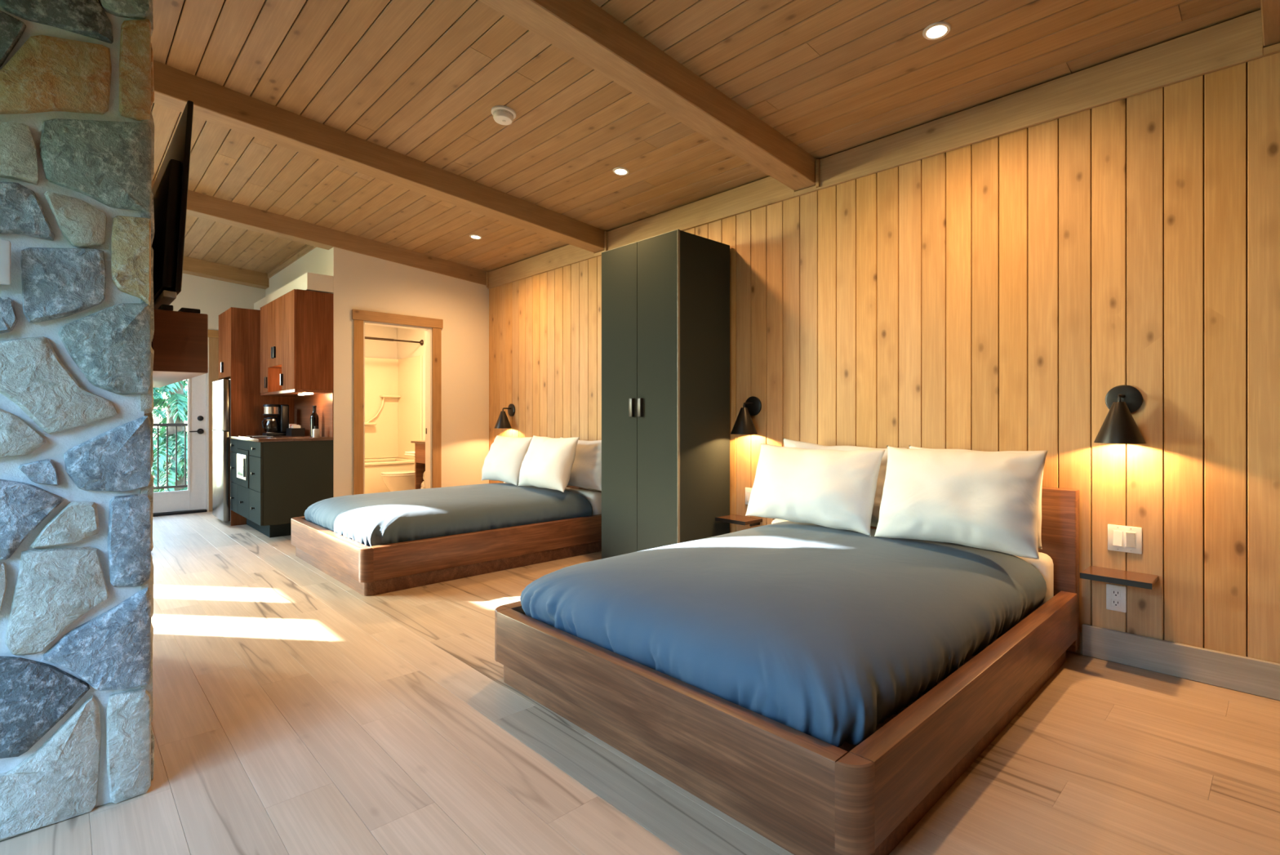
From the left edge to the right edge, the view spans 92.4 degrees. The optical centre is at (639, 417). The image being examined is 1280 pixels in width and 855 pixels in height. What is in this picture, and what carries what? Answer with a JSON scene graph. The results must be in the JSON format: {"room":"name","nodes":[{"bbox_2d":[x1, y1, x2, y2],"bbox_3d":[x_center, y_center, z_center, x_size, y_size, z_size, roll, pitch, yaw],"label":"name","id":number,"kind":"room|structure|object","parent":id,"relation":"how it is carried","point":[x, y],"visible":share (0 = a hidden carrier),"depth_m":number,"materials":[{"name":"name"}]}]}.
{"room":"hotel room","nodes":[
{"label":"hotel room","id":0,"kind":"room"},
{"bbox_2d":[169,273,396,462],"bbox_3d":[-5.198,-0.500,7.141,4.900,3.200,0.120,0,0,-43],"label":"wall","id":1,"kind":"structure","parent":0,"point":[213,297],"depth_m":7.31,"materials":[{"name":"white paint"}]},
{"bbox_2d":[152,337,208,516],"bbox_3d":[-5.481,0.085,6.866,1.069,2.028,0.170,0,0,-43],"label":"door","id":2,"kind":"structure","parent":1,"relation":"in","point":[195,499],"depth_m":7.13,"materials":[{"name":"white paint"}]},
{"bbox_2d":[208,329,218,511],"bbox_3d":[-5.440,0.035,6.815,1.300,2.129,0.022,0,0,-43],"label":"door frame","id":3,"kind":"structure","parent":1,"relation":"attached to","point":[213,342],"depth_m":7.20,"materials":[{"name":"brown wood"}]},
{"bbox_2d":[265,247,329,395],"bbox_3d":[-3.745,-0.450,6.726,0.100,3.100,2.480,0,0,-43],"label":"wall","id":4,"kind":"structure","parent":0,"point":[317,260],"depth_m":6.41,"materials":[{"name":"white paint"}]},
{"bbox_2d":[267,244,316,278],"bbox_3d":[-3.734,-1.715,6.626,0.020,0.050,2.240,0,0,-43],"label":"trim","id":5,"kind":"structure","parent":4,"relation":"attached to","point":[308,248],"depth_m":6.68,"materials":[{"name":"brown wood"}]},
{"bbox_2d":[253,271,333,310],"bbox_3d":[-3.650,-1.238,6.390,0.221,0.153,2.098,0,0,-43],"label":"soffit","id":6,"kind":"structure","parent":4,"relation":"attached to","point":[313,282],"depth_m":5.68,"materials":[{"name":"white paint"}]},
{"bbox_2d":[260,288,333,395],"bbox_3d":[-3.413,-0.684,6.047,0.349,0.932,1.279,0,0,-43],"label":"upper cabinet","id":7,"kind":"object","parent":4,"relation":"attached to","point":[297,326],"visible":1,"depth_m":5.65,"materials":[{"name":"brown wood"}]},
{"bbox_2d":[260,389,332,395],"bbox_3d":[-3.407,-0.242,6.053,0.316,0.025,1.279,0,0,-43],"label":"shelf","id":8,"kind":"object","parent":7,"relation":"attached to","point":[264,392],"depth_m":5.77,"materials":[{"name":"brown wood"}]},
{"bbox_2d":[297,392,313,395],"bbox_3d":[-3.179,-0.224,5.836,0.040,0.012,0.350,0,0,-43],"label":"light","id":9,"kind":"object","parent":7,"relation":"attached to","point":[302,393],"depth_m":5.77,"materials":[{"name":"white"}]},
{"bbox_2d":[294,392,333,437],"bbox_3d":[-3.290,-0.023,6.165,0.006,0.414,1.277,0,0,-43],"label":"backsplash","id":10,"kind":"structure","parent":4,"relation":"attached to","point":[304,404],"depth_m":6.02,"materials":[{"name":"brown wood"}]},
{"bbox_2d":[329,246,488,497],"bbox_3d":[-2.296,-0.273,6.307,1.630,2.746,0.120,0,0,-43],"label":"wall","id":11,"kind":"structure","parent":0,"point":[361,282],"depth_m":6.42,"materials":[{"name":"white paint"}]},
{"bbox_2d":[351,309,443,494],"bbox_3d":[-2.435,0.037,6.158,0.900,2.124,0.146,0,0,-43],"label":"door frame","id":12,"kind":"structure","parent":11,"relation":"attached to","point":[357,324],"depth_m":6.25,"materials":[{"name":"brown wood"}]},
{"bbox_2d":[0,511,1279,854],"bbox_3d":[-1.834,1.160,3.599,4.920,0.120,9.890,0,0,-43],"label":"floor","id":13,"kind":"structure","parent":0,"point":[297,710],"depth_m":2.01,"materials":[{"name":"brown wood"}]},
{"bbox_2d":[0,0,155,840],"bbox_3d":[-2.449,-0.383,1.869,1.406,2.963,1.506,0,0,-43],"label":"stone pillar","id":14,"kind":"structure","parent":13,"relation":"on","point":[77,81],"depth_m":1.69,"materials":[{"name":"grey stone"}]},
{"bbox_2d":[0,239,10,284],"bbox_3d":[-1.657,-0.401,1.565,0.073,0.114,0.020,0,0,-43],"label":"wall control","id":15,"kind":"object","parent":14,"relation":"attached to","point":[5,245],"visible":1,"depth_m":1.58,"materials":[{"name":"white plastic"}]},
{"bbox_2d":[151,100,193,309],"bbox_3d":[-1.894,-0.707,2.386,0.110,0.646,1.170,0,0,-43],"label":"television","id":16,"kind":"object","parent":14,"relation":"attached to","point":[170,188],"visible":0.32,"depth_m":1.99,"materials":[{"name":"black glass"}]},
{"bbox_2d":[151,308,208,387],"bbox_3d":[-1.893,-0.239,2.407,0.141,0.192,1.300,0,0,-43],"label":"wall cabinet","id":17,"kind":"object","parent":14,"relation":"attached to","point":[180,343],"visible":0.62,"depth_m":1.94,"materials":[{"name":"brown wood"}]},
{"bbox_2d":[158,304,173,311],"bbox_3d":[-1.508,-0.345,1.951,0.030,0.019,0.092,0,0,-43],"label":"remote control","id":18,"kind":"object","parent":17,"relation":"on","point":[166,307],"visible":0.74,"depth_m":1.92,"materials":[{"name":"black plastic"}]},
{"bbox_2d":[177,307,200,313],"bbox_3d":[-1.464,-0.343,1.993,0.050,0.015,0.092,0,0,-43],"label":"remote control","id":19,"kind":"object","parent":17,"relation":"on","point":[182,309],"visible":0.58,"depth_m":1.96,"materials":[{"name":"black plastic"}]},
{"bbox_2d":[212,378,230,521],"bbox_3d":[-4.202,0.352,6.648,0.630,1.494,0.615,0,0,-43],"label":"refrigerator","id":20,"kind":"object","parent":13,"relation":"on","point":[221,388],"visible":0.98,"depth_m":6.28,"materials":[{"name":"grey metal"}]},
{"bbox_2d":[218,306,294,525],"bbox_3d":[-4.178,-0.011,6.668,0.606,2.221,0.672,0,0,-43],"label":"tall cabinet","id":21,"kind":"object","parent":13,"relation":"on","point":[239,328],"visible":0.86,"depth_m":6.33,"materials":[{"name":"brown wood"}]},
{"bbox_2d":[230,438,333,537],"bbox_3d":[-3.511,0.655,5.955,0.617,0.888,1.278,0,0,-43],"label":"base cabinet","id":22,"kind":"object","parent":13,"relation":"on","point":[286,478],"visible":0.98,"depth_m":5.50,"materials":[{"name":"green wood"}]},
{"bbox_2d":[236,448,249,488],"bbox_3d":[-3.753,0.474,5.794,0.052,0.340,0.492,0,0,-43],"label":"microwave","id":23,"kind":"object","parent":22,"relation":"in","point":[242,455],"visible":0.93,"depth_m":5.75,"materials":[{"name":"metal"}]},
{"bbox_2d":[228,435,333,441],"bbox_3d":[-3.504,0.198,5.957,0.604,0.026,1.284,0,0,-43],"label":"countertop","id":24,"kind":"structure","parent":22,"relation":"on","point":[284,437],"depth_m":5.55,"materials":[{"name":"laminate"}]},
{"bbox_2d":[238,435,281,437],"bbox_3d":[-3.655,0.181,5.903,0.260,0.007,0.500,0,0,-43],"label":"cooktop","id":25,"kind":"object","parent":24,"relation":"in","point":[253,436],"visible":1,"depth_m":5.81,"materials":[{"name":"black glass"}]},
{"bbox_2d":[262,404,288,435],"bbox_3d":[-3.774,0.022,6.348,0.221,0.323,0.190,0,0,-43],"label":"coffee maker","id":26,"kind":"object","parent":24,"relation":"on","point":[273,426],"visible":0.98,"depth_m":6.30,"materials":[{"name":"black plastic"}]},
{"bbox_2d":[286,427,304,435],"bbox_3d":[-3.497,0.144,6.231,0.120,0.079,0.200,0,0,-43],"label":"tray","id":27,"kind":"object","parent":24,"relation":"on","point":[290,431],"visible":0.93,"depth_m":6.16,"materials":[{"name":"black plastic"}]},
{"bbox_2d":[310,405,318,436],"bbox_3d":[-3.111,0.034,5.866,0.074,0.300,0.074,0,0,-43],"label":"wine bottle","id":28,"kind":"object","parent":24,"relation":"on","point":[314,416],"visible":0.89,"depth_m":5.84,"materials":[{"name":"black glass"}]},
{"bbox_2d":[312,426,319,437],"bbox_3d":[-3.023,0.132,5.729,0.050,0.105,0.054,0,0,-43],"label":"soap bottle","id":29,"kind":"object","parent":24,"relation":"on","point":[316,431],"visible":1,"depth_m":5.71,"materials":[{"name":"white plastic"}]},
{"bbox_2d":[291,485,601,595],"bbox_3d":[-1.483,0.716,5.040,2.100,0.767,1.638,0,0,-43],"label":"platform bed","id":30,"kind":"object","parent":13,"relation":"on","point":[375,570],"visible":0.58,"depth_m":4.24,"materials":[{"name":"brown wood"}]},
{"bbox_2d":[503,481,601,515],"bbox_3d":[-1.460,0.762,5.062,1.885,0.274,1.478,0,0,-43],"label":"mattress","id":31,"kind":"object","parent":30,"relation":"on","point":[594,497],"visible":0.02,"depth_m":5.11,"materials":[{"name":"white fabric"}]},
{"bbox_2d":[304,482,592,546],"bbox_3d":[-1.543,0.734,4.980,1.798,0.276,1.509,0,0,-43],"label":"duvet","id":32,"kind":"object","parent":31,"relation":"on","point":[369,519],"visible":0.88,"depth_m":4.49,"materials":[{"name":"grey fabric"}]},
{"bbox_2d":[481,435,533,485],"bbox_3d":[-1.236,0.384,5.646,0.274,0.427,0.630,0,0,-43],"label":"pillow","id":33,"kind":"object","parent":32,"relation":"on","point":[503,462],"visible":0.86,"depth_m":5.50,"materials":[{"name":"white fabric"}]},
{"bbox_2d":[518,435,579,492],"bbox_3d":[-0.784,0.376,5.164,0.280,0.441,0.640,0,0,-43],"label":"pillow","id":34,"kind":"object","parent":32,"relation":"on","point":[548,462],"visible":1,"depth_m":5.02,"materials":[{"name":"white fabric"}]},
{"bbox_2d":[560,436,601,491],"bbox_3d":[-0.513,0.387,5.240,0.174,0.429,0.674,0,0,-43],"label":"pillow","id":35,"kind":"object","parent":31,"relation":"on","point":[586,470],"visible":0.49,"depth_m":5.08,"materials":[{"name":"white fabric"}]},
{"bbox_2d":[600,229,729,558],"bbox_3d":[0.166,-0.059,4.420,0.564,2.316,0.771,0,0,-43],"label":"wardrobe","id":36,"kind":"object","parent":13,"relation":"on","point":[665,297],"visible":0.87,"depth_m":4.18,"materials":[{"name":"green wood"}]},
{"bbox_2d":[494,486,1079,854],"bbox_3d":[0.703,0.716,2.711,2.123,0.767,1.650,0,0,-43],"label":"platform bed","id":37,"kind":"object","parent":13,"relation":"on","point":[805,793],"visible":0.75,"depth_m":1.79,"materials":[{"name":"brown wood"}]},
{"bbox_2d":[771,518,1053,752],"bbox_3d":[0.726,0.762,2.733,1.908,0.274,1.490,0,0,-43],"label":"mattress","id":38,"kind":"object","parent":37,"relation":"on","point":[1045,565],"visible":0.02,"depth_m":2.77,"materials":[{"name":"white fabric"}]},
{"bbox_2d":[520,520,1046,746],"bbox_3d":[0.640,0.727,2.654,1.823,0.289,1.518,0,0,-43],"label":"duvet","id":39,"kind":"object","parent":38,"relation":"on","point":[824,633],"visible":0.91,"depth_m":2.07,"materials":[{"name":"blue fabric"}]},
{"bbox_2d":[745,443,884,536],"bbox_3d":[0.923,0.369,3.348,0.275,0.427,0.783,0,0,-43],"label":"pillow","id":40,"kind":"object","parent":39,"relation":"on","point":[836,489],"visible":1,"depth_m":3.21,"materials":[{"name":"white fabric"}]},
{"bbox_2d":[874,445,1046,559],"bbox_3d":[1.437,0.361,2.808,0.280,0.440,0.700,0,0,-43],"label":"pillow","id":41,"kind":"object","parent":39,"relation":"on","point":[985,500],"visible":1,"depth_m":2.70,"materials":[{"name":"white fabric"}]},
{"bbox_2d":[783,438,906,527],"bbox_3d":[1.119,0.363,3.517,0.182,0.472,0.788,0,0,-43],"label":"pillow","id":42,"kind":"object","parent":38,"relation":"on","point":[787,442],"visible":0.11,"depth_m":3.30,"materials":[{"name":"white fabric"}]},
{"bbox_2d":[909,445,1048,548],"bbox_3d":[1.611,0.368,2.998,0.195,0.441,0.637,0,0,-43],"label":"pillow","id":43,"kind":"object","parent":38,"relation":"on","point":[1039,517],"visible":0.02,"depth_m":2.79,"materials":[{"name":"white fabric"}]},
{"bbox_2d":[151,0,1261,273],"bbox_3d":[-1.834,-1.880,3.599,4.920,0.528,9.890,0,0,-43],"label":"ceiling","id":44,"kind":"structure","parent":0,"point":[421,80],"depth_m":3.21,"materials":[{"name":"brown wood"}]},
{"bbox_2d":[182,256,269,288],"bbox_3d":[-5.636,-1.791,6.520,3.170,0.427,0.180,0,0,-43],"label":"ceiling beam","id":45,"kind":"structure","parent":44,"relation":"attached to","point":[193,266],"depth_m":7.17,"materials":[{"name":"brown wood"}]},
{"bbox_2d":[151,178,488,285],"bbox_3d":[-3.418,-1.731,5.259,4.660,0.546,0.160,0,0,-43],"label":"ceiling beam","id":46,"kind":"structure","parent":44,"relation":"attached to","point":[199,205],"depth_m":5.58,"materials":[{"name":"brown wood"}]},
{"bbox_2d":[153,60,607,253],"bbox_3d":[-2.030,-1.731,3.792,4.660,0.546,0.160,0,0,-43],"label":"ceiling beam","id":47,"kind":"structure","parent":44,"relation":"attached to","point":[214,103],"depth_m":3.90,"materials":[{"name":"brown wood"}]},
{"bbox_2d":[469,234,481,239],"bbox_3d":[-1.516,-1.667,5.663,0.112,0.015,0.112,0,0,-43],"label":"recessed light","id":48,"kind":"object","parent":44,"relation":"in","point":[473,236],"visible":1,"depth_m":5.65,"materials":[{"name":"white paint"}]},
{"bbox_2d":[491,105,515,124],"bbox_3d":[-0.779,-1.720,3.509,0.140,0.062,0.140,0,0,-43],"label":"smoke detector","id":49,"kind":"object","parent":44,"relation":"attached to","point":[503,115],"visible":1,"depth_m":3.47,"materials":[{"name":"white plastic"}]},
{"bbox_2d":[613,167,629,175],"bbox_3d":[-0.129,-1.669,4.162,0.112,0.015,0.112,0,0,-43],"label":"recessed light","id":50,"kind":"object","parent":44,"relation":"in","point":[618,171],"visible":1,"depth_m":4.16,"materials":[{"name":"white paint"}]},
{"bbox_2d":[479,0,816,191],"bbox_3d":[-0.629,-1.731,2.309,4.660,0.546,0.160,0,0,-43],"label":"ceiling beam","id":51,"kind":"structure","parent":44,"relation":"attached to","point":[582,29],"depth_m":2.92,"materials":[{"name":"brown wood"}]},
{"bbox_2d":[922,21,951,39],"bbox_3d":[1.282,-1.670,2.654,0.112,0.015,0.112,0,0,-43],"label":"recessed light","id":52,"kind":"object","parent":44,"relation":"in","point":[937,30],"visible":1,"depth_m":2.65,"materials":[{"name":"white paint"}]},
{"bbox_2d":[1260,0,1279,47],"bbox_3d":[0.828,-1.731,0.769,4.660,0.546,0.160,0,0,-43],"label":"ceiling beam","id":53,"kind":"structure","parent":44,"relation":"attached to","point":[1270,9],"depth_m":2.28,"materials":[{"name":"brown wood"}]},
{"bbox_2d":[396,52,1279,662],"bbox_3d":[-0.063,-0.350,5.205,0.140,3.100,9.750,0,0,-43],"label":"wall","id":54,"kind":"structure","parent":0,"point":[991,295],"depth_m":2.92,"materials":[{"name":"brown wood"}]},
{"bbox_2d":[364,336,423,345],"bbox_3d":[-3.427,-0.990,7.577,1.520,0.080,0.080,0,0,-43],"label":"shower rod","id":55,"kind":"object","parent":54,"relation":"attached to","point":[421,342],"visible":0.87,"depth_m":7.82,"materials":[{"name":"brown metal"}]},
{"bbox_2d":[486,271,488,287],"bbox_3d":[-1.683,-1.520,6.770,0.018,0.171,0.020,0,0,-43],"label":"trim","id":56,"kind":"structure","parent":54,"relation":"attached to","point":[487,273],"depth_m":6.76,"materials":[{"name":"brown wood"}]},
{"bbox_2d":[493,403,515,428],"bbox_3d":[-1.419,-0.018,6.393,0.196,0.256,0.178,0,0,-43],"label":"wall lamp","id":57,"kind":"object","parent":54,"relation":"attached to","point":[503,422],"visible":1,"depth_m":6.35,"materials":[{"name":"black metal"}]},
{"bbox_2d":[487,244,594,288],"bbox_3d":[-1.040,-1.516,6.119,0.022,0.183,1.860,0,0,-43],"label":"trim","id":58,"kind":"structure","parent":54,"relation":"attached to","point":[567,255],"depth_m":6.06,"materials":[{"name":"brown wood"}]},
{"bbox_2d":[594,250,604,257],"bbox_3d":[-0.346,-1.439,5.385,0.022,0.028,0.160,0,0,-43],"label":"trim","id":59,"kind":"structure","parent":54,"relation":"attached to","point":[597,254],"depth_m":5.39,"materials":[{"name":"brown wood"}]},
{"bbox_2d":[604,231,607,251],"bbox_3d":[-0.295,-1.520,5.302,0.018,0.171,0.020,0,0,-43],"label":"trim","id":60,"kind":"structure","parent":54,"relation":"attached to","point":[605,232],"depth_m":5.29,"materials":[{"name":"brown wood"}]},
{"bbox_2d":[607,176,795,250],"bbox_3d":[0.355,-1.516,4.644,0.022,0.183,1.880,0,0,-43],"label":"trim","id":61,"kind":"structure","parent":54,"relation":"attached to","point":[766,191],"depth_m":4.48,"materials":[{"name":"brown wood"}]},
{"bbox_2d":[715,514,762,526],"bbox_3d":[0.673,0.705,4.180,0.198,0.046,0.252,0,0,-43],"label":"shelf","id":62,"kind":"object","parent":54,"relation":"attached to","point":[732,518],"visible":1,"depth_m":4.14,"materials":[{"name":"laminate"}]},
{"bbox_2d":[730,395,761,434],"bbox_3d":[0.708,-0.018,4.143,0.196,0.256,0.178,0,0,-43],"label":"wall lamp","id":63,"kind":"object","parent":54,"relation":"attached to","point":[744,424],"visible":1,"depth_m":4.11,"materials":[{"name":"black metal"}]},
{"bbox_2d":[745,487,751,504],"bbox_3d":[0.770,0.541,4.213,0.011,0.117,0.120,0,0,-43],"label":"switch plate","id":64,"kind":"object","parent":54,"relation":"attached to","point":[748,490],"visible":0.37,"depth_m":4.24,"materials":[{"name":"white plastic"}]},
{"bbox_2d":[794,185,817,196],"bbox_3d":[1.056,-1.439,3.903,0.022,0.028,0.160,0,0,-43],"label":"trim","id":65,"kind":"structure","parent":54,"relation":"attached to","point":[812,188],"depth_m":3.90,"materials":[{"name":"brown wood"}]},
{"bbox_2d":[815,158,820,187],"bbox_3d":[1.107,-1.520,3.820,0.018,0.171,0.020,0,0,-43],"label":"trim","id":66,"kind":"structure","parent":54,"relation":"attached to","point":[817,161],"depth_m":3.81,"materials":[{"name":"brown wood"}]},
{"bbox_2d":[816,9,1263,190],"bbox_3d":[1.784,-1.516,3.132,0.022,0.183,1.960,0,0,-43],"label":"trim","id":67,"kind":"structure","parent":54,"relation":"attached to","point":[1239,40],"depth_m":2.88,"materials":[{"name":"brown wood"}]},
{"bbox_2d":[1106,583,1126,612],"bbox_3d":[2.143,0.812,2.763,0.008,0.116,0.072,0,0,-43],"label":"power outlet","id":68,"kind":"object","parent":54,"relation":"attached to","point":[1116,595],"visible":1,"depth_m":2.76,"materials":[{"name":"white plastic"}]},
{"bbox_2d":[1111,589,1120,597],"bbox_3d":[2.141,0.790,2.761,0.002,0.032,0.034,0,0,-43],"label":"receptacle","id":69,"kind":"object","parent":68,"relation":"attached to","point":[1114,593],"depth_m":2.76,"materials":[{"name":"white plastic"}]},
{"bbox_2d":[1111,598,1120,607],"bbox_3d":[2.141,0.834,2.761,0.002,0.032,0.034,0,0,-43],"label":"receptacle","id":70,"kind":"object","parent":68,"relation":"attached to","point":[1115,602],"depth_m":2.76,"materials":[{"name":"white plastic"}]},
{"bbox_2d":[1080,565,1158,589],"bbox_3d":[2.091,0.705,2.680,0.198,0.046,0.246,0,0,-43],"label":"shelf","id":71,"kind":"object","parent":54,"relation":"attached to","point":[1134,579],"visible":1,"depth_m":2.65,"materials":[{"name":"laminate"}]},
{"bbox_2d":[1093,384,1146,443],"bbox_3d":[2.093,-0.018,2.679,0.196,0.256,0.178,0,0,-43],"label":"wall lamp","id":72,"kind":"object","parent":54,"relation":"attached to","point":[1119,425],"visible":1,"depth_m":2.65,"materials":[{"name":"black metal"}]},
{"bbox_2d":[1107,524,1142,554],"bbox_3d":[2.160,0.541,2.738,0.017,0.117,0.122,0,0,-43],"label":"switch plate","id":73,"kind":"object","parent":54,"relation":"attached to","point":[1127,539],"visible":1,"depth_m":2.74,"materials":[{"name":"white plastic"}]},
{"bbox_2d":[1066,623,1279,700],"bbox_3d":[0.737,1.028,4.241,0.020,0.141,7.050,0,0,-43],"label":"baseboard","id":74,"kind":"structure","parent":54,"relation":"attached to","point":[1261,677],"depth_m":2.58,"materials":[{"name":"wood"}]},
{"bbox_2d":[1262,43,1279,57],"bbox_3d":[2.513,-1.439,2.362,0.022,0.028,0.160,0,0,-43],"label":"trim","id":75,"kind":"structure","parent":54,"relation":"attached to","point":[1273,49],"depth_m":2.40,"materials":[{"name":"brown wood"}]},
{"bbox_3d":[-3.153,1.101,7.285,1.528,0.009,2.479,0,0,-43],"label":"floor","id":76,"kind":"structure","parent":0,"visible":0},
{"bbox_2d":[364,355,422,493],"bbox_3d":[-3.685,0.138,7.849,1.522,1.915,0.780,0,0,-43],"label":"bathtub","id":77,"kind":"object","parent":76,"relation":"on","point":[393,387],"visible":0.42,"depth_m":8.39,"materials":[{"name":"plastic"}]},
{"bbox_2d":[364,422,376,425],"bbox_3d":[-3.881,0.083,8.084,0.770,0.035,0.120,0,0,-43],"label":"soap shelf","id":78,"kind":"object","parent":77,"relation":"attached to","point":[366,423],"depth_m":8.25,"materials":[{"name":"plastic"}]},
{"bbox_2d":[379,395,400,397],"bbox_3d":[-3.456,-0.295,8.499,0.257,0.030,0.100,0,0,-43],"label":"soap shelf","id":79,"kind":"object","parent":77,"relation":"attached to","point":[380,396],"depth_m":8.45,"materials":[{"name":"plastic"}]},
{"bbox_2d":[380,456,414,491],"bbox_3d":[-2.841,0.783,7.567,0.681,0.622,0.420,0,0,-43],"label":"toilet","id":80,"kind":"object","parent":76,"relation":"on","point":[398,480],"visible":0.46,"depth_m":7.36,"materials":[{"name":"ceramic"}]},
{"bbox_2d":[404,451,414,456],"bbox_3d":[-2.739,0.447,7.663,0.290,0.048,0.300,0,0,-43],"label":"folded towel","id":81,"kind":"object","parent":80,"relation":"on","point":[406,453],"visible":0.35,"depth_m":7.58,"materials":[{"name":"fabric"}]},
{"bbox_2d":[410,440,425,488],"bbox_3d":[-2.216,0.670,7.046,0.492,0.850,0.835,0,0,-43],"label":"bathroom vanity","id":82,"kind":"object","parent":76,"relation":"on","point":[420,446],"visible":0.1,"depth_m":7.14,"materials":[{"name":"brown wood"}]},
{"bbox_2d":[410,440,425,443],"bbox_3d":[-2.216,0.283,7.046,0.492,0.022,0.835,0,0,-43],"label":"countertop","id":83,"kind":"structure","parent":82,"relation":"on","point":[415,442],"depth_m":7.05,"materials":[{"name":"laminate"}]},
{"bbox_2d":[420,480,425,488],"bbox_3d":[-2.398,0.804,7.229,0.341,0.138,0.138,0,0,-43],"label":"rolled towel","id":84,"kind":"object","parent":82,"relation":"on","point":[423,484],"visible":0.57,"depth_m":7.11,"materials":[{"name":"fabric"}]},
{"bbox_2d":[422,471,425,481],"bbox_3d":[-2.357,0.678,7.185,0.341,0.138,0.138,0,0,-43],"label":"rolled towel","id":85,"kind":"object","parent":84,"relation":"on","point":[424,473],"visible":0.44,"depth_m":7.08,"materials":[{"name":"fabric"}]},
{"label":"outside","id":86,"kind":"structure","parent":0,"visible":0},
{"bbox_3d":[-5.432,1.190,8.073,3.800,0.100,1.505,0,0,-43],"label":"deck","id":87,"kind":"object","parent":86,"visible":0},
{"bbox_2d":[153,422,187,488],"bbox_3d":[-5.955,0.608,8.407,3.100,1.065,0.050,0,0,-43],"label":"balcony railing","id":88,"kind":"object","parent":87,"relation":"on","point":[157,424],"visible":0.11,"depth_m":8.13,"materials":[{"name":"black metal"}]},
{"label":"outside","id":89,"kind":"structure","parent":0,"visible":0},
{"bbox_3d":[-10.504,4.250,3.830,90.000,0.300,100.000,0,0,-43],"label":"ground","id":90,"kind":"structure","parent":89,"visible":0},
{"bbox_2d":[151,378,187,492],"bbox_3d":[-8.170,0.538,10.672,4.254,7.876,4.656,0,0,9],"label":"conifer tree","id":91,"kind":"object","parent":90,"relation":"on","point":[176,405],"visible":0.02,"depth_m":10.43,"materials":[{"name":"green plant"}]},
{"bbox_2d":[151,382,187,490],"bbox_3d":[-14.942,-0.680,18.567,6.390,10.439,6.252,0,0,-21],"label":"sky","id":92,"kind":"structure","parent":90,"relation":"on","point":[157,394],"depth_m":18.07,"materials":[{"name":"white"}]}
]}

